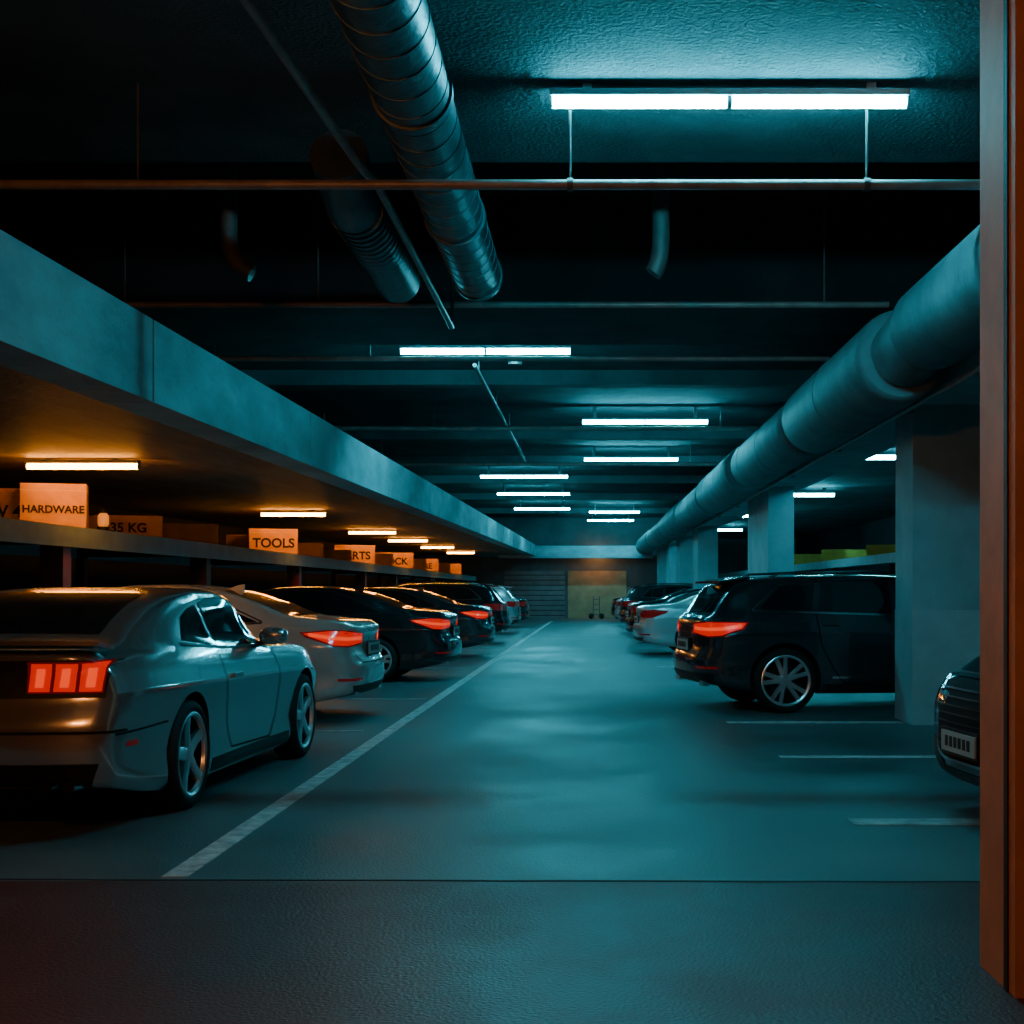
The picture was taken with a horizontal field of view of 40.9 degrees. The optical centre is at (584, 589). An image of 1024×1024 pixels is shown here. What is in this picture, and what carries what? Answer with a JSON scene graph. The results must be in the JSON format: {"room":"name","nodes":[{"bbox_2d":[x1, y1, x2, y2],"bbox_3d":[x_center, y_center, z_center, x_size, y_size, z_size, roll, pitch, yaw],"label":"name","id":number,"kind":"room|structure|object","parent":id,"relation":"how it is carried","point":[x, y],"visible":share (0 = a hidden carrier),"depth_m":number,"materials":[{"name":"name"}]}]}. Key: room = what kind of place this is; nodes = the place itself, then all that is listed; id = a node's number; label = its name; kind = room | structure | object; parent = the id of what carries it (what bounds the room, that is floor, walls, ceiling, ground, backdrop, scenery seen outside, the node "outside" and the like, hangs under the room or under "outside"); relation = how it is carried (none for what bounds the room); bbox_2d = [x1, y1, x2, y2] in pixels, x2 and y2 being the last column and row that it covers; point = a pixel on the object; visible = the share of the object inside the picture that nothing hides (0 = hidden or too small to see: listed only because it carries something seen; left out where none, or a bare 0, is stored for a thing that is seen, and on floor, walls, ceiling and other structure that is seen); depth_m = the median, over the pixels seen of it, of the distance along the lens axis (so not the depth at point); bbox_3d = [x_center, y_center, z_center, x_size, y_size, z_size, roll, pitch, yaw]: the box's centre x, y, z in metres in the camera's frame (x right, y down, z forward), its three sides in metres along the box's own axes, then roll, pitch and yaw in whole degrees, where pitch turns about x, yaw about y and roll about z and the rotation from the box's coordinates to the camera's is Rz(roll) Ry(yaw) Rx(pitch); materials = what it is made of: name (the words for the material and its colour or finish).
{"room":"parking garage","nodes":[
{"label":"parking garage","id":0,"kind":"room"},
{"bbox_2d":[0,505,419,591],"bbox_3d":[-8.350,-1.550,31.500,0.300,5.900,73.000,0,0,0],"label":"wall","id":1,"kind":"structure","parent":0,"point":[16,571],"depth_m":26.61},
{"bbox_2d":[0,365,523,554],"bbox_3d":[-5.483,-1.666,30.750,5.434,0.862,71.300,0,0,0],"label":"ceiling","id":2,"kind":"structure","parent":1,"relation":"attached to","point":[181,474],"depth_m":17.04,"materials":[{"name":"concrete"}]},
{"bbox_2d":[24,458,140,469],"bbox_3d":[-5.165,-1.296,14.100,1.170,0.118,0.080,0,0,0],"label":"tube light","id":3,"kind":"object","parent":2,"relation":"attached to","point":[49,463],"visible":1,"depth_m":14.07,"materials":[{"name":"beige"}]},
{"bbox_2d":[260,510,326,516],"bbox_3d":[-5.165,-1.361,24.300,1.170,0.118,0.080,0,0,0],"label":"tube light","id":4,"kind":"object","parent":2,"relation":"attached to","point":[274,512],"visible":1,"depth_m":24.27,"materials":[{"name":"beige"}]},
{"bbox_2d":[348,529,396,533],"bbox_3d":[-5.165,-1.418,33.300,1.170,0.118,0.080,0,0,0],"label":"tube light","id":5,"kind":"object","parent":2,"relation":"attached to","point":[358,531],"visible":1,"depth_m":33.28,"materials":[{"name":"beige"}]},
{"bbox_2d":[388,538,427,541],"bbox_3d":[-5.165,-1.460,40.000,1.170,0.118,0.080,0,0,0],"label":"tube light","id":6,"kind":"object","parent":2,"relation":"attached to","point":[389,539],"visible":0.95,"depth_m":39.97,"materials":[{"name":"beige"}]},
{"bbox_2d":[447,551,474,553],"bbox_3d":[-5.165,-1.568,57.000,1.170,0.118,0.080,0,0,0],"label":"tube light","id":7,"kind":"object","parent":2,"relation":"attached to","point":[448,552],"visible":0.95,"depth_m":56.98,"materials":[{"name":"beige"}]},
{"bbox_2d":[498,546,652,557],"bbox_3d":[-0.450,-1.850,66.700,7.500,0.600,0.500,0,0,0],"label":"crossbeam","id":8,"kind":"object","parent":2,"relation":"attached to","point":[540,551],"visible":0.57,"depth_m":66.45,"materials":[{"name":"concrete"}]},
{"bbox_2d":[0,229,534,555],"bbox_3d":[-2.937,-1.701,30.750,1.063,0.992,71.268,0,0,0],"label":"beam","id":9,"kind":"structure","parent":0,"point":[59,328],"depth_m":9.97,"materials":[{"name":"concrete"}]},
{"bbox_2d":[0,0,979,161],"bbox_3d":[1.150,-4.100,2.800,19.300,1.400,16.200,0,0,0],"label":"ceiling","id":10,"kind":"structure","parent":0,"point":[213,88],"depth_m":9.01,"materials":[{"name":"concrete"}]},
{"bbox_2d":[239,0,453,329],"bbox_3d":[-1.542,-3.635,8.333,0.194,1.730,12.676,0,0,2],"label":"conduit","id":11,"kind":"object","parent":10,"relation":"attached to","point":[251,7],"visible":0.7,"depth_m":8.44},
{"bbox_2d":[309,129,419,302],"bbox_3d":[-1.775,-3.035,11.420,0.440,0.630,3.166,0,0,0],"label":"flexible duct","id":12,"kind":"object","parent":10,"relation":"hanging from","point":[360,217],"visible":0.88,"depth_m":10.54,"materials":[{"name":"metal"}]},
{"bbox_2d":[330,0,502,301],"bbox_3d":[-1.060,-3.099,7.798,0.504,0.602,11.612,0,0,0],"label":"spiral duct","id":13,"kind":"object","parent":10,"relation":"hanging from","point":[395,46],"visible":0.93,"depth_m":8.35,"materials":[{"name":"metal"}]},
{"bbox_2d":[0,83,979,191],"bbox_3d":[-1.300,-3.038,9.200,9.400,0.724,0.090,0,0,0],"label":"pipe","id":14,"kind":"object","parent":10,"relation":"hanging from","point":[866,184],"visible":1,"depth_m":9.18,"materials":[{"name":"metal"}]},
{"bbox_2d":[550,82,909,108],"bbox_3d":[0.968,-3.315,9.200,2.405,0.170,0.100,0,0,0],"label":"fluorescent light","id":15,"kind":"object","parent":10,"relation":"hanging from","point":[587,97],"visible":1,"depth_m":9.17,"materials":[{"name":"white"}]},
{"bbox_2d":[0,162,979,194],"bbox_3d":[1.150,-4.650,13.250,19.300,0.300,4.700,0,0,0],"label":"ceiling","id":16,"kind":"structure","parent":0,"point":[8,170],"depth_m":14.74,"materials":[{"name":"concrete"}]},
{"bbox_2d":[219,162,255,281],"bbox_3d":[-3.293,-3.713,13.000,0.343,1.575,0.167,0,0,0],"label":"drain pipe","id":17,"kind":"object","parent":16,"relation":"attached to","point":[228,199],"visible":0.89,"depth_m":12.93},
{"bbox_2d":[124,176,888,307],"bbox_3d":[-2.445,-3.783,14.900,11.490,1.435,0.070,0,0,0],"label":"pipe","id":18,"kind":"object","parent":16,"relation":"hanging from","point":[317,304],"visible":0.8,"depth_m":14.87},
{"bbox_2d":[646,162,669,278],"bbox_3d":[0.690,-3.726,13.000,0.231,1.549,0.167,0,0,0],"label":"drain pipe","id":19,"kind":"object","parent":16,"relation":"attached to","point":[656,266],"visible":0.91,"depth_m":12.93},
{"bbox_2d":[0,195,979,306],"bbox_3d":[1.150,-4.010,15.610,19.300,1.580,0.020,0,0,0],"label":"ceiling","id":20,"kind":"structure","parent":0,"point":[549,248],"depth_m":15.60,"materials":[{"name":"concrete"}]},
{"bbox_2d":[0,618,1023,1023],"bbox_3d":[1.150,1.550,31.500,19.300,0.300,73.600,0,0,0],"label":"floor","id":21,"kind":"structure","parent":0,"point":[580,752],"depth_m":6.84,"materials":[{"name":"concrete"}]},
{"bbox_2d":[0,587,315,808],"bbox_3d":[-3.377,0.690,10.063,2.151,1.420,4.886,0,0,3],"label":"car","id":22,"kind":"object","parent":21,"relation":"on","point":[154,691],"visible":1,"depth_m":8.47,"materials":[{"name":"grey paint"}]},
{"bbox_2d":[0,517,475,587],"bbox_3d":[-6.190,0.375,34.500,1.920,2.050,63.000,0,0,0],"label":"storage shelf","id":23,"kind":"object","parent":21,"relation":"on","point":[55,544],"visible":0.62,"depth_m":19.09,"materials":[{"name":"metal"}]},
{"bbox_2d":[0,488,19,519],"bbox_3d":[-6.320,-0.873,14.947,0.558,0.442,0.513,0,0,-9],"label":"cardboard box","id":24,"kind":"object","parent":23,"relation":"on","point":[9,497],"visible":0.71,"depth_m":14.72,"materials":[{"name":"brown"}]},
{"bbox_2d":[19,483,88,527],"bbox_3d":[-5.719,-0.893,14.798,0.668,0.482,0.513,0,0,-17],"label":"cardboard box","id":25,"kind":"object","parent":23,"relation":"on","point":[52,503],"visible":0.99,"depth_m":14.57,"materials":[{"name":"brown"}]},
{"bbox_2d":[97,509,109,530],"bbox_3d":[-5.340,-0.772,15.200,0.136,0.240,0.140,0,0,0],"label":"lantern","id":26,"kind":"object","parent":23,"relation":"on","point":[103,517],"visible":0.93,"depth_m":15.15,"materials":[{"name":"black"}]},
{"bbox_2d":[94,515,162,536],"bbox_3d":[-5.719,-0.788,17.198,0.808,0.272,0.513,0,0,-17],"label":"cardboard box","id":27,"kind":"object","parent":23,"relation":"on","point":[140,525],"visible":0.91,"depth_m":16.98,"materials":[{"name":"brown"}]},
{"bbox_2d":[162,523,217,543],"bbox_3d":[-5.750,-0.803,19.900,0.808,0.302,0.508,0,0,-17],"label":"cardboard box","id":28,"kind":"object","parent":23,"relation":"on","point":[205,533],"visible":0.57,"depth_m":19.67,"materials":[{"name":"brown"}]},
{"bbox_2d":[226,535,247,547],"bbox_3d":[-6.350,-0.843,25.900,0.808,0.382,0.508,0,0,-11],"label":"cardboard box","id":29,"kind":"object","parent":23,"relation":"on","point":[231,540],"visible":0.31,"depth_m":25.61,"materials":[{"name":"brown"}]},
{"bbox_2d":[247,528,297,553],"bbox_3d":[-5.719,-0.883,25.098,0.868,0.462,0.513,0,0,-17],"label":"cardboard box","id":30,"kind":"object","parent":23,"relation":"on","point":[277,540],"visible":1,"depth_m":24.87,"materials":[{"name":"brown"}]},
{"bbox_2d":[298,543,322,556],"bbox_3d":[-5.750,-0.793,27.600,0.908,0.282,0.508,0,0,-17],"label":"cardboard box","id":31,"kind":"object","parent":23,"relation":"on","point":[309,549],"visible":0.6,"depth_m":27.42,"materials":[{"name":"brown"}]},
{"bbox_2d":[323,550,351,560],"bbox_3d":[-5.750,-0.783,31.200,0.808,0.262,0.508,0,0,-17],"label":"cardboard box","id":32,"kind":"object","parent":23,"relation":"on","point":[333,554],"visible":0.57,"depth_m":30.99,"materials":[{"name":"brown"}]},
{"bbox_2d":[331,545,374,563],"bbox_3d":[-5.779,-0.883,34.198,1.008,0.462,0.613,0,0,-17],"label":"cardboard box","id":33,"kind":"object","parent":23,"relation":"on","point":[360,553],"visible":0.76,"depth_m":33.96,"materials":[{"name":"brown"}]},
{"bbox_2d":[375,554,392,565],"bbox_3d":[-5.800,-0.823,37.600,1.008,0.342,0.608,0,0,-14],"label":"cardboard box","id":34,"kind":"object","parent":23,"relation":"on","point":[382,559],"visible":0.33,"depth_m":37.38,"materials":[{"name":"brown"}]},
{"bbox_2d":[375,552,412,567],"bbox_3d":[-5.799,-0.883,40.998,1.258,0.462,0.713,0,0,-14],"label":"cardboard box","id":35,"kind":"object","parent":23,"relation":"on","point":[405,560],"visible":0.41,"depth_m":40.73,"materials":[{"name":"brown"}]},
{"bbox_2d":[412,559,425,569],"bbox_3d":[-5.800,-0.833,44.500,1.208,0.362,0.708,0,0,-14],"label":"cardboard box","id":36,"kind":"object","parent":23,"relation":"on","point":[420,564],"visible":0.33,"depth_m":44.26,"materials":[{"name":"brown"}]},
{"bbox_2d":[426,559,437,571],"bbox_3d":[-5.899,-0.883,49.098,1.208,0.462,0.713,0,0,-14],"label":"cardboard box","id":37,"kind":"object","parent":23,"relation":"on","point":[431,564],"visible":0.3,"depth_m":48.86,"materials":[{"name":"brown"}]},
{"bbox_2d":[438,563,450,572],"bbox_3d":[-5.900,-0.853,53.500,1.208,0.402,0.708,0,0,-14],"label":"cardboard box","id":38,"kind":"object","parent":23,"relation":"on","point":[442,567],"visible":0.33,"depth_m":53.25,"materials":[{"name":"brown"}]},
{"bbox_2d":[450,564,460,574],"bbox_3d":[-5.950,-0.883,58.200,1.308,0.462,0.708,0,0,-14],"label":"cardboard box","id":39,"kind":"object","parent":23,"relation":"on","point":[454,568],"visible":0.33,"depth_m":57.96,"materials":[{"name":"brown"}]},
{"bbox_2d":[122,584,384,701],"bbox_3d":[-4.755,0.667,15.466,4.889,1.465,2.116,0,0,4],"label":"car","id":40,"kind":"object","parent":21,"relation":"on","point":[346,657],"visible":0.34,"depth_m":14.63,"materials":[{"name":"white paint"}]},
{"bbox_2d":[314,730,363,731],"bbox_3d":[-3.600,1.398,13.600,2.800,0.004,0.120,0,0,0],"label":"parking line","id":41,"kind":"object","parent":21,"relation":"on","point":[314,730],"visible":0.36,"depth_m":13.63,"materials":[{"name":"paint"}]},
{"bbox_2d":[161,621,552,876],"bbox_3d":[-1.750,1.398,34.340,0.130,0.004,55.323,0,0,1],"label":"lane line","id":42,"kind":"object","parent":21,"relation":"on","point":[203,857],"visible":1,"depth_m":9.36,"materials":[{"name":"paint"}]},
{"bbox_2d":[260,586,461,680],"bbox_3d":[-4.427,0.667,21.724,4.889,1.465,2.116,0,0,3],"label":"car","id":43,"kind":"object","parent":21,"relation":"on","point":[410,637],"visible":0.41,"depth_m":20.88,"materials":[{"name":"black paint"}]},
{"bbox_2d":[334,698,425,698],"bbox_3d":[-3.425,1.398,17.600,2.750,0.004,0.120,0,0,0],"label":"parking line","id":44,"kind":"object","parent":21,"relation":"on","point":[334,698],"visible":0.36,"depth_m":17.65,"materials":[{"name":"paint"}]},
{"bbox_2d":[364,587,494,647],"bbox_3d":[-4.379,0.667,29.283,4.889,1.465,2.116,0,0,2],"label":"car","id":45,"kind":"object","parent":21,"relation":"on","point":[475,622],"visible":0.17,"depth_m":28.48,"materials":[{"name":"black paint"}]},
{"bbox_2d":[393,581,509,631],"bbox_3d":[-4.440,0.584,36.682,4.815,1.632,2.149,0,0,2],"label":"suv car","id":46,"kind":"object","parent":21,"relation":"on","point":[483,594],"visible":0.27,"depth_m":35.88,"materials":[{"name":"black paint"}]},
{"bbox_2d":[0,878,979,882],"bbox_3d":[1.150,1.399,6.582,18.702,0.002,0.037,0,0,1],"label":"expansion joint","id":47,"kind":"object","parent":21,"relation":"on","point":[0,878],"visible":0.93,"depth_m":6.60,"materials":[{"name":"black"}]},
{"bbox_2d":[462,583,520,624],"bbox_3d":[-4.490,0.584,44.582,4.815,1.632,2.149,0,0,2],"label":"suv car","id":48,"kind":"object","parent":21,"relation":"on","point":[513,604],"visible":0.19,"depth_m":43.79,"materials":[{"name":"grey paint"}]},
{"bbox_2d":[516,598,529,620],"bbox_3d":[-4.579,0.667,52.583,4.889,1.465,2.116,0,0,2],"label":"car","id":49,"kind":"object","parent":21,"relation":"on","point":[525,612],"visible":0.09,"depth_m":51.83,"materials":[{"name":"grey paint"}]},
{"bbox_2d":[589,596,603,618],"bbox_3d":[0.550,0.848,65.937,0.760,1.104,0.475,0,0,0],"label":"hand truck","id":50,"kind":"object","parent":21,"relation":"on","point":[591,615],"visible":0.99,"depth_m":66.00,"materials":[{"name":"black"}]},
{"bbox_2d":[614,598,622,618],"bbox_3d":[3.579,0.667,53.083,4.889,1.465,2.116,0,0,-2],"label":"car","id":51,"kind":"object","parent":21,"relation":"on","point":[617,605],"visible":0.07,"depth_m":52.45,"materials":[{"name":"grey paint"}]},
{"bbox_2d":[619,583,692,623],"bbox_3d":[3.538,0.584,45.723,4.815,1.632,2.149,0,0,-3],"label":"suv car","id":52,"kind":"object","parent":21,"relation":"on","point":[648,592],"visible":0.27,"depth_m":44.90,"materials":[{"name":"grey paint"}]},
{"bbox_2d":[657,548,665,584],"bbox_3d":[3.695,-0.260,63.600,0.610,3.320,2.000,0,0,0],"label":"concrete pillar","id":53,"kind":"structure","parent":21,"relation":"on","point":[661,553],"depth_m":62.61,"materials":[{"name":"paint"}]},
{"bbox_2d":[662,349,979,547],"bbox_3d":[3.750,-2.200,35.950,0.780,0.560,60.900,0,0,0],"label":"beam","id":54,"kind":"structure","parent":53,"relation":"on","point":[882,439],"depth_m":18.47,"materials":[{"name":"concrete"}]},
{"bbox_2d":[636,224,979,554],"bbox_3d":[2.885,-2.172,35.150,1.004,0.957,62.302,0,0,0],"label":"ventilation duct","id":55,"kind":"object","parent":54,"relation":"attached to","point":[902,354],"visible":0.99,"depth_m":12.80,"materials":[{"name":"metal"}]},
{"bbox_2d":[652,365,979,552],"bbox_3d":[3.290,-1.876,35.800,0.140,0.168,60.400,0,0,0],"label":"conduit pipe","id":56,"kind":"object","parent":54,"relation":"attached to","point":[910,409],"visible":0.57,"depth_m":15.79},
{"bbox_2d":[625,588,701,632],"bbox_3d":[3.525,0.667,36.766,4.889,1.465,2.116,0,0,-4],"label":"car","id":57,"kind":"object","parent":21,"relation":"on","point":[629,620],"visible":0.12,"depth_m":36.03,"materials":[{"name":"black paint"}]},
{"bbox_2d":[633,587,703,649],"bbox_3d":[3.521,0.667,30.408,4.889,1.465,2.116,0,0,-5],"label":"car","id":58,"kind":"object","parent":21,"relation":"on","point":[657,623],"visible":0.22,"depth_m":29.42,"materials":[{"name":"grey paint"}]},
{"bbox_2d":[666,543,675,582],"bbox_3d":[3.695,-0.260,56.600,0.610,3.320,2.000,0,0,0],"label":"concrete pillar","id":59,"kind":"structure","parent":21,"relation":"on","point":[670,548],"depth_m":55.60,"materials":[{"name":"paint"}]},
{"bbox_2d":[676,536,692,582],"bbox_3d":[3.695,-0.260,50.000,0.610,3.320,2.000,0,0,0],"label":"concrete pillar","id":60,"kind":"structure","parent":21,"relation":"on","point":[684,545],"depth_m":49.01,"materials":[{"name":"paint"}]},
{"bbox_2d":[693,526,717,587],"bbox_3d":[3.695,-0.260,42.200,0.610,3.320,2.000,0,0,0],"label":"concrete pillar","id":61,"kind":"structure","parent":21,"relation":"on","point":[705,538],"depth_m":41.20,"materials":[{"name":"paint"}]},
{"bbox_2d":[748,486,793,576],"bbox_3d":[3.635,-0.260,27.000,0.490,3.320,3.200,0,0,0],"label":"concrete pillar","id":62,"kind":"structure","parent":21,"relation":"on","point":[771,513],"depth_m":25.41,"materials":[{"name":"paint"}]},
{"bbox_2d":[673,570,895,712],"bbox_3d":[3.513,0.584,16.716,4.815,1.632,2.149,0,0,-9],"label":"suv car","id":63,"kind":"object","parent":21,"relation":"on","point":[778,642],"visible":0.64,"depth_m":15.70,"materials":[{"name":"black paint"}]},
{"bbox_2d":[718,552,895,577],"bbox_3d":[7.280,0.315,38.000,1.840,2.170,56.000,0,0,0],"label":"storage shelf","id":64,"kind":"object","parent":21,"relation":"on","point":[889,558],"visible":0.2,"depth_m":35.09,"materials":[{"name":"metal"}]},
{"bbox_2d":[794,554,820,564],"bbox_3d":[7.000,-0.948,43.000,0.908,0.352,0.708,0,0,17],"label":"cardboard box","id":65,"kind":"object","parent":64,"relation":"on","point":[798,558],"visible":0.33,"depth_m":42.66,"materials":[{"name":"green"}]},
{"bbox_2d":[821,549,851,560],"bbox_3d":[7.000,-0.948,38.000,0.808,0.352,0.708,0,0,17],"label":"cardboard box","id":66,"kind":"object","parent":64,"relation":"on","point":[826,554],"visible":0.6,"depth_m":37.70,"materials":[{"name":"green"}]},
{"bbox_2d":[846,549,865,557],"bbox_3d":[7.000,-0.893,34.500,0.808,0.242,0.708,0,0,17],"label":"cardboard box","id":67,"kind":"object","parent":64,"relation":"on","point":[852,553],"visible":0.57,"depth_m":34.21,"materials":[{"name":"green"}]},
{"bbox_2d":[866,545,891,555],"bbox_3d":[7.000,-0.903,31.500,1.008,0.262,0.708,0,0,17],"label":"cardboard box","id":68,"kind":"object","parent":64,"relation":"on","point":[870,549],"visible":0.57,"depth_m":31.24,"materials":[{"name":"brown"}]},
{"bbox_2d":[726,721,902,722],"bbox_3d":[2.425,1.398,14.500,1.850,0.004,0.160,0,0,0],"label":"parking line","id":69,"kind":"object","parent":21,"relation":"on","point":[726,721],"visible":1,"depth_m":14.45,"materials":[{"name":"paint"}]},
{"bbox_2d":[779,756,935,757],"bbox_3d":[2.415,1.398,11.500,1.570,0.004,0.130,0,0,0],"label":"parking line","id":70,"kind":"object","parent":21,"relation":"on","point":[779,756],"visible":0.64,"depth_m":11.50,"materials":[{"name":"paint"}]},
{"bbox_2d":[847,818,979,824],"bbox_3d":[2.500,1.398,8.270,1.800,0.004,0.220,0,0,0],"label":"parking line","id":71,"kind":"object","parent":21,"relation":"on","point":[855,821],"visible":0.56,"depth_m":8.27,"materials":[{"name":"paint"}]},
{"bbox_2d":[895,405,979,724],"bbox_3d":[3.745,-0.260,14.600,0.710,3.320,0.800,0,0,0],"label":"concrete pillar","id":72,"kind":"structure","parent":21,"relation":"on","point":[937,611],"depth_m":14.21,"materials":[{"name":"paint"}]},
{"bbox_2d":[934,655,979,786],"bbox_3d":[4.576,0.584,8.292,4.815,1.632,2.149,0,0,-6],"label":"suv car","id":73,"kind":"object","parent":21,"relation":"on","point":[957,701],"visible":0.57,"depth_m":8.13,"materials":[{"name":"black paint"}]},
{"bbox_2d":[980,0,1023,997],"bbox_3d":[1.859,-1.000,4.910,0.782,4.800,0.420,0,0,0],"label":"door frame","id":74,"kind":"structure","parent":21,"relation":"on","point":[1001,21],"depth_m":4.87,"materials":[{"name":"paint"}]},
{"bbox_2d":[135,307,894,344],"bbox_3d":[1.150,-4.010,16.810,19.300,1.580,2.380,0,0,0],"label":"ceiling","id":75,"kind":"structure","parent":0,"point":[200,326],"depth_m":16.69,"materials":[{"name":"concrete"}]},
{"bbox_2d":[197,345,843,516],"bbox_3d":[1.150,-4.200,43.150,19.300,1.200,50.300,0,0,0],"label":"ceiling","id":76,"kind":"structure","parent":0,"point":[343,406],"depth_m":26.75,"materials":[{"name":"concrete"}]},
{"bbox_2d":[399,345,570,353],"bbox_3d":[-1.365,-3.415,18.800,2.350,0.370,0.100,0,0,0],"label":"fluorescent light","id":77,"kind":"object","parent":76,"relation":"hanging from","point":[404,349],"visible":0.97,"depth_m":18.77,"materials":[{"name":"white"}]},
{"bbox_2d":[473,354,526,461],"bbox_3d":[-1.544,-3.386,27.250,0.109,0.428,15.500,0,0,0],"label":"conduit","id":78,"kind":"object","parent":76,"relation":"attached to","point":[477,368],"visible":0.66,"depth_m":23.82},
{"bbox_2d":[508,354,521,365],"bbox_3d":[-1.000,-3.410,19.600,0.195,0.380,0.200,0,0,0],"label":"junction box","id":79,"kind":"object","parent":76,"relation":"attached to","point":[511,363],"visible":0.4,"depth_m":19.53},
{"bbox_2d":[214,345,829,360],"bbox_3d":[-2.445,-3.342,18.500,11.490,0.515,0.070,0,0,0],"label":"pipe","id":80,"kind":"object","parent":76,"relation":"hanging from","point":[224,358],"visible":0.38,"depth_m":18.47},
{"bbox_2d":[480,466,567,477],"bbox_3d":[-1.760,-3.415,39.600,2.540,0.370,0.100,0,0,0],"label":"fluorescent light","id":81,"kind":"object","parent":76,"relation":"hanging from","point":[488,475],"visible":0.98,"depth_m":39.57,"materials":[{"name":"white"}]},
{"bbox_2d":[497,484,569,494],"bbox_3d":[-1.755,-3.415,46.700,2.490,0.370,0.100,0,0,0],"label":"fluorescent light","id":82,"kind":"object","parent":76,"relation":"hanging from","point":[503,492],"visible":1,"depth_m":46.66,"materials":[{"name":"white"}]},
{"bbox_2d":[324,402,756,430],"bbox_3d":[-2.445,-3.328,26.300,11.490,0.545,0.090,0,0,0],"label":"pipe","id":83,"kind":"object","parent":76,"relation":"hanging from","point":[343,428],"visible":0.77,"depth_m":26.27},
{"bbox_2d":[514,501,569,509],"bbox_3d":[-1.730,-3.415,55.300,2.260,0.370,0.100,0,0,0],"label":"fluorescent light","id":84,"kind":"object","parent":76,"relation":"hanging from","point":[520,507],"visible":1,"depth_m":55.27,"materials":[{"name":"white"}]},
{"bbox_2d":[382,444,718,465],"bbox_3d":[-2.445,-3.325,33.800,11.490,0.550,0.100,0,0,0],"label":"pipe","id":85,"kind":"object","parent":76,"relation":"hanging from","point":[467,463],"visible":0.67,"depth_m":33.77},
{"bbox_2d":[343,428,758,439],"bbox_3d":[1.150,-3.480,30.600,18.700,0.240,0.340,0,0,0],"label":"rib","id":86,"kind":"object","parent":76,"relation":"attached to","point":[359,435],"depth_m":30.43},
{"bbox_2d":[386,456,725,462],"bbox_3d":[1.150,-3.480,36.900,18.700,0.240,0.340,0,0,0],"label":"rib","id":87,"kind":"object","parent":76,"relation":"attached to","point":[394,458],"depth_m":36.73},
{"bbox_2d":[418,475,705,483],"bbox_3d":[1.150,-3.480,43.200,18.700,0.240,0.340,0,0,0],"label":"rib","id":88,"kind":"object","parent":76,"relation":"attached to","point":[434,479],"depth_m":43.03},
{"bbox_2d":[448,493,688,499],"bbox_3d":[1.150,-3.480,51.000,18.700,0.240,0.340,0,0,0],"label":"rib","id":89,"kind":"object","parent":76,"relation":"attached to","point":[461,496],"depth_m":50.83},
{"bbox_2d":[474,508,670,513],"bbox_3d":[1.150,-3.480,60.200,18.700,0.240,0.340,0,0,0],"label":"rib","id":90,"kind":"object","parent":76,"relation":"attached to","point":[483,510],"depth_m":60.04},
{"bbox_2d":[587,514,633,520],"bbox_3d":[1.200,-3.415,64.500,2.200,0.370,0.100,0,0,0],"label":"fluorescent light","id":91,"kind":"object","parent":76,"relation":"hanging from","point":[592,519],"visible":0.94,"depth_m":64.46,"materials":[{"name":"white"}]},
{"bbox_2d":[589,504,639,512],"bbox_3d":[1.235,-3.415,57.600,2.130,0.370,0.100,0,0,0],"label":"fluorescent light","id":92,"kind":"object","parent":76,"relation":"hanging from","point":[594,510],"visible":1,"depth_m":57.57,"materials":[{"name":"white"}]},
{"bbox_2d":[584,446,677,460],"bbox_3d":[1.155,-3.415,34.400,2.370,0.370,0.100,0,0,0],"label":"fluorescent light","id":93,"kind":"object","parent":76,"relation":"hanging from","point":[668,457],"visible":1,"depth_m":34.37,"materials":[{"name":"white"}]},
{"bbox_2d":[582,405,707,423],"bbox_3d":[1.170,-3.415,26.700,2.460,0.370,0.100,0,0,0],"label":"fluorescent light","id":94,"kind":"object","parent":76,"relation":"hanging from","point":[594,420],"visible":1,"depth_m":26.67,"materials":[{"name":"white"}]},
{"bbox_2d":[240,370,817,387],"bbox_3d":[1.150,-3.480,22.600,18.700,0.240,0.340,0,0,0],"label":"ceiling beam","id":95,"kind":"structure","parent":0,"point":[270,378],"depth_m":22.43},
{"bbox_2d":[420,517,796,617],"bbox_3d":[1.150,-1.100,68.150,18.700,5.000,0.300,0,0,0],"label":"wall","id":96,"kind":"structure","parent":0,"point":[541,531],"depth_m":68.00,"materials":[{"name":"concrete"}]},
{"bbox_2d":[504,571,564,617],"bbox_3d":[-2.500,0.225,67.957,3.000,2.350,0.084,0,0,0],"label":"door","id":97,"kind":"structure","parent":96,"relation":"in","point":[544,591],"depth_m":67.95,"materials":[{"name":"metal"}]},
{"bbox_2d":[568,571,625,617],"bbox_3d":[0.600,0.225,67.975,2.900,2.350,0.049,0,0,0],"label":"wall panel","id":98,"kind":"object","parent":96,"relation":"attached to","point":[582,585],"depth_m":67.95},
{"bbox_2d":[718,446,895,537],"bbox_3d":[6.930,-2.625,35.950,7.140,0.250,60.900,0,0,0],"label":"ceiling","id":99,"kind":"structure","parent":0,"point":[865,491],"depth_m":39.16,"materials":[{"name":"concrete"}]},
{"bbox_2d":[718,525,742,530],"bbox_3d":[5.475,-2.390,53.000,1.250,0.220,0.100,0,0,0],"label":"fluorescent light","id":100,"kind":"object","parent":99,"relation":"hanging from","point":[736,528],"visible":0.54,"depth_m":52.97,"materials":[{"name":"white"}]},
{"bbox_2d":[794,488,834,496],"bbox_3d":[5.475,-2.390,33.500,1.250,0.220,0.100,0,0,0],"label":"fluorescent light","id":101,"kind":"object","parent":99,"relation":"hanging from","point":[824,493],"visible":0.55,"depth_m":33.46,"materials":[{"name":"white"}]},
{"bbox_2d":[866,453,895,459],"bbox_3d":[5.475,-2.390,24.000,1.250,0.220,0.100,0,0,0],"label":"fluorescent light","id":102,"kind":"object","parent":99,"relation":"hanging from","point":[881,456],"visible":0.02,"depth_m":23.97,"materials":[{"name":"white"}]},
{"bbox_2d":[797,516,895,575],"bbox_3d":[10.650,-1.550,31.500,0.300,5.900,73.000,0,0,0],"label":"wall","id":103,"kind":"structure","parent":0,"point":[883,531],"depth_m":53.02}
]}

